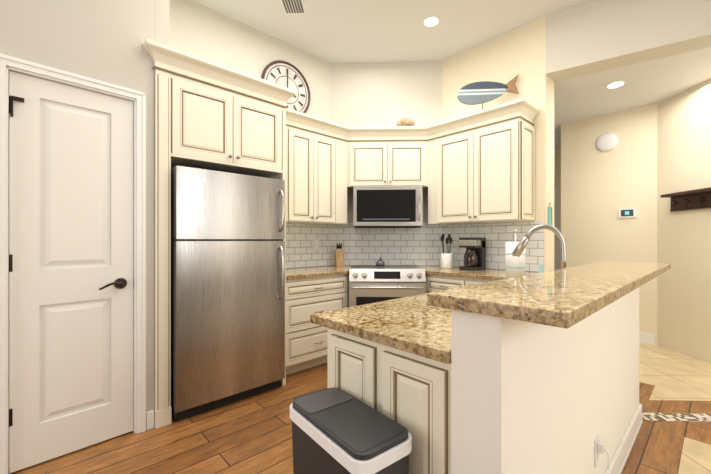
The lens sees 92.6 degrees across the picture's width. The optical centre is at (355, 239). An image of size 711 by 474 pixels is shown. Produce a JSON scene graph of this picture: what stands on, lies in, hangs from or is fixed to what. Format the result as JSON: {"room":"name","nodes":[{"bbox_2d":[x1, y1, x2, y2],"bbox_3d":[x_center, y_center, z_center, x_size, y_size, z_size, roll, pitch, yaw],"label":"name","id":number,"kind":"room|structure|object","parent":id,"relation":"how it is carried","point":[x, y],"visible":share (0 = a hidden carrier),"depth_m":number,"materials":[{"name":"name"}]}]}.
{"room":"kitchen","nodes":[
{"label":"kitchen","id":0,"kind":"room"},
{"bbox_2d":[0,0,169,411],"bbox_3d":[-2.865,-0.455,1.173,3.881,3.350,0.976,0,0,-43],"label":"wall","id":1,"kind":"structure","parent":0,"point":[102,40],"depth_m":2.04,"materials":[{"name":"grey paint"}]},
{"bbox_2d":[0,53,145,473],"bbox_3d":[-1.610,0.141,1.967,0.147,2.158,0.671,0,0,44],"label":"pantry door","id":2,"kind":"structure","parent":1,"relation":"in","point":[72,262],"depth_m":1.93,"materials":[{"name":"white paint"}]},
{"bbox_2d":[170,0,330,268],"bbox_3d":[-1.071,-0.455,3.445,2.028,3.350,0.100,0,0,-43],"label":"wall","id":3,"kind":"structure","parent":0,"point":[200,30],"depth_m":3.32,"materials":[{"name":"beige paint"}]},
{"bbox_2d":[261,60,310,112],"bbox_3d":[-0.735,-1.615,3.662,0.600,0.600,0.040,0,0,-43],"label":"wall clock","id":4,"kind":"object","parent":3,"relation":"attached to","point":[285,74],"visible":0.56,"depth_m":3.70,"materials":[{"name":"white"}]},
{"bbox_2d":[286,224,330,268],"bbox_3d":[-0.676,0.066,3.738,1.050,0.487,0.008,0,0,-43],"label":"backsplash","id":5,"kind":"structure","parent":3,"relation":"attached to","point":[301,252],"depth_m":3.86,"materials":[{"name":"tile"}]},
{"bbox_2d":[313,239,317,248],"bbox_3d":[-0.458,0.050,3.930,0.070,0.114,0.008,0,0,-43],"label":"electrical outlet plate","id":6,"kind":"object","parent":5,"relation":"attached to","point":[315,243],"visible":1,"depth_m":3.92,"materials":[{"name":"white plastic"}]},
{"bbox_2d":[286,110,338,224],"bbox_3d":[-0.543,-0.718,3.628,0.596,1.076,0.346,0,0,-43],"label":"upper cabinet","id":7,"kind":"object","parent":3,"relation":"attached to","point":[312,143],"depth_m":3.48,"materials":[{"name":"beige wood"}]},
{"bbox_2d":[339,126,350,224],"bbox_3d":[-0.267,-0.718,3.885,0.172,1.076,0.346,0,0,-43],"label":"upper cabinet","id":8,"kind":"object","parent":3,"relation":"attached to","point":[343,186],"depth_m":3.78,"materials":[{"name":"beige wood"}]},
{"bbox_2d":[331,220,441,265],"bbox_3d":[0.369,0.036,4.072,1.321,0.547,0.008,0,0,2],"label":"backsplash","id":9,"kind":"structure","parent":3,"relation":"attached to","point":[421,246],"depth_m":4.07,"materials":[{"name":"tile"}]},
{"bbox_2d":[9,363,710,473],"bbox_3d":[1.175,1.244,1.232,9.800,0.053,6.600,0,0,-43],"label":"floor","id":10,"kind":"structure","parent":0,"point":[251,435],"depth_m":2.06,"materials":[{"name":"brown wood"}]},
{"bbox_2d":[154,69,285,428],"bbox_3d":[-1.171,0.054,2.777,0.974,2.331,0.735,0,0,-43],"label":"tall cabinet","id":11,"kind":"object","parent":10,"relation":"on","point":[199,125],"visible":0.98,"depth_m":2.36,"materials":[{"name":"beige wood"}]},
{"bbox_2d":[171,165,284,420],"bbox_3d":[-1.097,0.365,2.744,0.818,1.710,0.770,0,0,-43],"label":"refrigerator","id":12,"kind":"object","parent":10,"relation":"on","point":[227,288],"visible":0.96,"depth_m":2.45,"materials":[{"name":"silver metal"}]},
{"bbox_2d":[286,274,348,374],"bbox_3d":[-0.390,0.784,3.556,1.221,0.872,0.660,0,0,-43],"label":"base cabinet","id":13,"kind":"object","parent":10,"relation":"on","point":[306,343],"visible":0.6,"depth_m":3.13,"materials":[{"name":"beige wood"}]},
{"bbox_2d":[286,266,351,279],"bbox_3d":[-0.165,0.328,3.710,1.764,0.036,0.744,0,0,-43],"label":"countertop","id":14,"kind":"structure","parent":13,"relation":"on","point":[305,272],"depth_m":3.35,"materials":[{"name":"stone"}]},
{"bbox_2d":[334,243,343,266],"bbox_3d":[-0.192,0.173,3.985,0.090,0.272,0.129,0,0,-18],"label":"knife block","id":15,"kind":"object","parent":14,"relation":"on","point":[338,258],"visible":1,"depth_m":3.96,"materials":[{"name":"brown wood"}]},
{"bbox_2d":[290,387,411,473],"bbox_3d":[-0.023,0.886,1.068,0.212,0.668,0.463,0,0,-38],"label":"trash can","id":16,"kind":"object","parent":10,"relation":"on","point":[335,430],"visible":1,"depth_m":1.01,"materials":[{"name":"grey plastic"}]},
{"bbox_2d":[349,264,425,306],"bbox_3d":[0.324,0.752,3.653,0.754,0.935,0.726,0,0,2],"label":"range","id":17,"kind":"object","parent":10,"relation":"on","point":[370,283],"visible":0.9,"depth_m":3.35,"materials":[{"name":"silver metal"}]},
{"bbox_2d":[376,257,384,265],"bbox_3d":[0.284,0.241,3.829,0.102,0.106,0.132,0,0,17],"label":"kettle","id":18,"kind":"object","parent":17,"relation":"on","point":[379,262],"visible":1,"depth_m":3.78,"materials":[{"name":"grey metal"}]},
{"bbox_2d":[327,274,496,473],"bbox_3d":[0.576,0.784,2.577,2.676,0.872,1.962,0,0,-43],"label":"base cabinet","id":19,"kind":"object","parent":10,"relation":"on","point":[411,392],"visible":0.21,"depth_m":1.08,"materials":[{"name":"beige wood"}]},
{"bbox_2d":[310,271,537,363],"bbox_3d":[1.015,0.328,2.099,2.688,0.036,0.660,0,0,-43],"label":"countertop","id":20,"kind":"structure","parent":19,"relation":"on","point":[416,325],"depth_m":1.28,"materials":[{"name":"stone"}]},
{"bbox_2d":[505,230,525,278],"bbox_3d":[1.192,0.116,2.534,0.150,0.387,0.150,0,0,-43],"label":"paper towel","id":21,"kind":"object","parent":20,"relation":"on","point":[515,266],"visible":0.77,"depth_m":2.48,"materials":[{"name":"white paper"}]},
{"bbox_2d":[512,224,565,268],"bbox_3d":[1.136,0.106,2.106,0.312,0.406,0.120,0,0,19],"label":"faucet","id":22,"kind":"object","parent":20,"relation":"on","point":[520,247],"visible":0.73,"depth_m":2.06,"materials":[{"name":"silver metal"}]},
{"bbox_2d":[538,263,543,272],"bbox_3d":[1.296,0.234,2.317,0.077,0.150,0.125,0,0,7],"label":"sink caddy","id":23,"kind":"object","parent":20,"relation":"on","point":[540,267],"visible":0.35,"depth_m":2.31,"materials":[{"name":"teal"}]},
{"bbox_2d":[417,266,505,278],"bbox_3d":[1.087,0.328,3.508,0.662,0.036,1.302,0,0,-43],"label":"countertop","id":24,"kind":"structure","parent":19,"relation":"on","point":[431,270],"depth_m":3.28,"materials":[{"name":"stone"}]},
{"bbox_2d":[440,234,452,268],"bbox_3d":[0.996,0.118,3.720,0.170,0.382,0.135,0,0,-43],"label":"utensil crock","id":25,"kind":"object","parent":24,"relation":"on","point":[446,260],"visible":1,"depth_m":3.67,"materials":[{"name":"white ceramic"}]},
{"bbox_2d":[459,237,485,270],"bbox_3d":[1.208,0.142,3.534,0.253,0.335,0.184,0,0,-43],"label":"coffee maker","id":26,"kind":"object","parent":24,"relation":"on","point":[474,259],"visible":1,"depth_m":3.48,"materials":[{"name":"black plastic"}]},
{"bbox_2d":[451,287,638,473],"bbox_3d":[1.086,0.704,1.614,2.110,1.033,0.140,0,0,-43],"label":"wall","id":27,"kind":"structure","parent":10,"relation":"on","point":[530,398],"depth_m":1.03,"materials":[{"name":"white paint"}]},
{"bbox_2d":[427,261,670,328],"bbox_3d":[1.115,0.168,1.575,2.170,0.036,0.353,0,0,-43],"label":"bar","id":28,"kind":"object","parent":27,"relation":"on","point":[567,298],"visible":1,"depth_m":0.97,"materials":[{"name":"beige stone"}]},
{"bbox_2d":[594,434,609,468],"bbox_3d":[1.070,0.921,1.470,0.070,0.117,0.048,0,0,-43],"label":"outlet","id":29,"kind":"object","parent":27,"relation":"attached to","point":[599,446],"visible":0.98,"depth_m":1.46,"materials":[{"name":"white plastic"}]},
{"bbox_2d":[605,403,642,473],"bbox_3d":[1.138,1.157,1.555,2.142,0.127,0.019,0,0,-43],"label":"baseboard","id":30,"kind":"structure","parent":27,"relation":"attached to","point":[620,457],"depth_m":1.90,"materials":[{"name":"white paint"}]},
{"bbox_2d":[639,342,710,400],"bbox_3d":[3.462,1.219,3.618,3.200,0.002,6.230,0,0,-43],"label":"hall floor","id":31,"kind":"structure","parent":10,"relation":"on","point":[670,374],"depth_m":3.08,"materials":[{"name":"beige tile"}]},
{"bbox_2d":[678,437,710,473],"bbox_3d":[2.437,1.219,0.187,2.020,0.002,3.350,0,0,-43],"label":"dining floor","id":32,"kind":"structure","parent":10,"relation":"on","point":[695,457],"depth_m":1.90,"materials":[{"name":"beige tile"}]},
{"bbox_2d":[331,61,441,219],"bbox_3d":[0.335,-0.455,4.113,0.940,3.350,1.040,0,0,-43],"label":"wall","id":33,"kind":"structure","parent":0,"point":[381,94],"depth_m":4.08,"materials":[{"name":"beige paint"}]},
{"bbox_2d":[347,126,434,189],"bbox_3d":[0.364,-0.928,3.945,0.812,0.655,0.813,0,0,-43],"label":"upper cabinet","id":34,"kind":"object","parent":33,"relation":"attached to","point":[387,155],"depth_m":3.80,"materials":[{"name":"beige wood"}]},
{"bbox_2d":[353,186,422,227],"bbox_3d":[0.362,-0.370,3.878,0.760,0.451,0.359,0,0,2],"label":"microwave","id":35,"kind":"object","parent":34,"relation":"attached to","point":[387,206],"visible":1,"depth_m":3.75,"materials":[{"name":"silver metal"}]},
{"bbox_2d":[396,118,414,125],"bbox_3d":[0.560,-1.311,3.799,0.205,0.110,0.125,0,0,2],"label":"seashell","id":36,"kind":"object","parent":34,"relation":"on","point":[405,122],"visible":0.79,"depth_m":3.76,"materials":[{"name":"beige"}]},
{"bbox_2d":[193,0,591,62],"bbox_3d":[1.175,-2.180,1.232,9.800,0.100,6.600,0,0,-43],"label":"ceiling","id":37,"kind":"structure","parent":0,"point":[353,31],"depth_m":3.35,"materials":[{"name":"white paint"}]},
{"bbox_2d":[280,0,305,14],"bbox_3d":[-0.567,-2.124,3.027,0.200,0.011,0.340,0,0,2],"label":"ceiling vent","id":38,"kind":"object","parent":37,"relation":"in","point":[293,6],"visible":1,"depth_m":3.09,"materials":[{"name":"white plastic"}]},
{"bbox_2d":[422,16,439,26],"bbox_3d":[0.738,-2.127,3.314,0.170,0.006,0.170,0,0,-43],"label":"recessed light","id":39,"kind":"object","parent":37,"relation":"in","point":[431,21],"visible":1,"depth_m":3.31,"materials":[{"name":"white plastic"}]},
{"bbox_2d":[442,16,553,271],"bbox_3d":[1.155,-0.455,4.106,0.250,3.350,2.170,0,0,-43],"label":"wall","id":40,"kind":"structure","parent":0,"point":[506,58],"depth_m":3.38,"materials":[{"name":"beige paint"}]},
{"bbox_2d":[435,98,538,224],"bbox_3d":[1.313,-0.718,3.495,0.346,1.076,0.880,0,0,-43],"label":"upper cabinet","id":41,"kind":"object","parent":40,"relation":"attached to","point":[477,167],"depth_m":3.29,"materials":[{"name":"beige wood"}]},
{"bbox_2d":[457,74,518,109],"bbox_3d":[1.323,-1.452,3.398,0.597,0.390,0.060,0,0,4],"label":"decor","id":42,"kind":"object","parent":41,"relation":"on","point":[476,93],"visible":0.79,"depth_m":3.39,"materials":[{"name":"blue wood"}]},
{"bbox_2d":[442,221,543,271],"bbox_3d":[1.410,0.066,3.642,0.008,0.487,1.115,0,0,-43],"label":"backsplash","id":43,"kind":"structure","parent":40,"relation":"attached to","point":[497,236],"depth_m":3.56,"materials":[{"name":"tile"}]},
{"bbox_2d":[548,203,551,225],"bbox_3d":[1.883,-0.249,3.289,0.081,0.220,0.015,0,0,-43],"label":"plaque","id":44,"kind":"object","parent":40,"relation":"attached to","point":[550,215],"visible":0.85,"depth_m":3.29,"materials":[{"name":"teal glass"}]},
{"bbox_2d":[554,146,560,186],"bbox_3d":[3.185,-0.185,6.115,0.100,2.810,2.200,0,0,-43],"label":"wall","id":45,"kind":"structure","parent":0,"point":[557,166],"depth_m":5.77,"materials":[{"name":"beige paint"}]},
{"bbox_2d":[554,186,560,269],"bbox_3d":[3.351,0.159,5.853,0.013,2.123,0.956,0,0,-43],"label":"door frame","id":46,"kind":"structure","parent":45,"relation":"attached to","point":[557,225],"depth_m":5.77,"materials":[{"name":"white paint"}]},
{"bbox_2d":[561,104,656,343],"bbox_3d":[3.216,-0.185,4.366,0.100,2.810,1.000,0,0,-43],"label":"wall","id":47,"kind":"structure","parent":0,"point":[599,189],"depth_m":4.26,"materials":[{"name":"beige paint"}]},
{"bbox_2d":[595,132,618,151],"bbox_3d":[3.178,-1.240,4.303,0.040,0.240,0.240,0,0,-43],"label":"door chime","id":48,"kind":"object","parent":47,"relation":"attached to","point":[607,142],"visible":1,"depth_m":4.29,"materials":[{"name":"white plastic"}]},
{"bbox_2d":[618,208,635,217],"bbox_3d":[3.325,-0.330,4.160,0.020,0.110,0.170,0,0,-43],"label":"thermostat","id":49,"kind":"object","parent":47,"relation":"attached to","point":[627,213],"visible":1,"depth_m":4.16,"materials":[{"name":"white plastic"}]},
{"bbox_2d":[639,332,654,343],"bbox_3d":[3.170,1.163,4.331,0.013,0.115,0.970,0,0,-43],"label":"baseboard","id":50,"kind":"structure","parent":47,"relation":"attached to","point":[643,337],"depth_m":4.02,"materials":[{"name":"white paint"}]},
{"bbox_2d":[546,0,710,81],"bbox_3d":[3.717,-1.854,2.079,4.456,0.552,0.244,0,0,34],"label":"wall","id":51,"kind":"structure","parent":0,"point":[591,37],"depth_m":2.93,"materials":[{"name":"beige paint"}]},
{"bbox_2d":[554,47,710,146],"bbox_3d":[3.724,-1.640,3.610,2.830,0.100,6.600,0,0,-43],"label":"ceiling","id":52,"kind":"structure","parent":0,"point":[648,83],"depth_m":3.52,"materials":[{"name":"white paint"}]},
{"bbox_2d":[605,81,625,88],"bbox_3d":[2.662,-1.587,3.480,0.170,0.006,0.170,0,0,-43],"label":"recessed light","id":53,"kind":"object","parent":52,"relation":"in","point":[616,84],"visible":1,"depth_m":3.47,"materials":[{"name":"white plastic"}]},
{"bbox_2d":[657,79,710,363],"bbox_3d":[3.497,-0.185,1.572,3.500,2.810,3.470,0,0,-43],"label":"wall","id":54,"kind":"structure","parent":0,"point":[684,236],"depth_m":3.63,"materials":[{"name":"beige paint"}]},
{"bbox_2d":[661,187,710,211],"bbox_3d":[3.438,-0.407,3.461,0.131,0.185,0.620,0,0,2],"label":"shelf","id":55,"kind":"object","parent":54,"relation":"attached to","point":[692,199],"visible":1,"depth_m":3.51,"materials":[{"name":"brown wood"}]}
]}

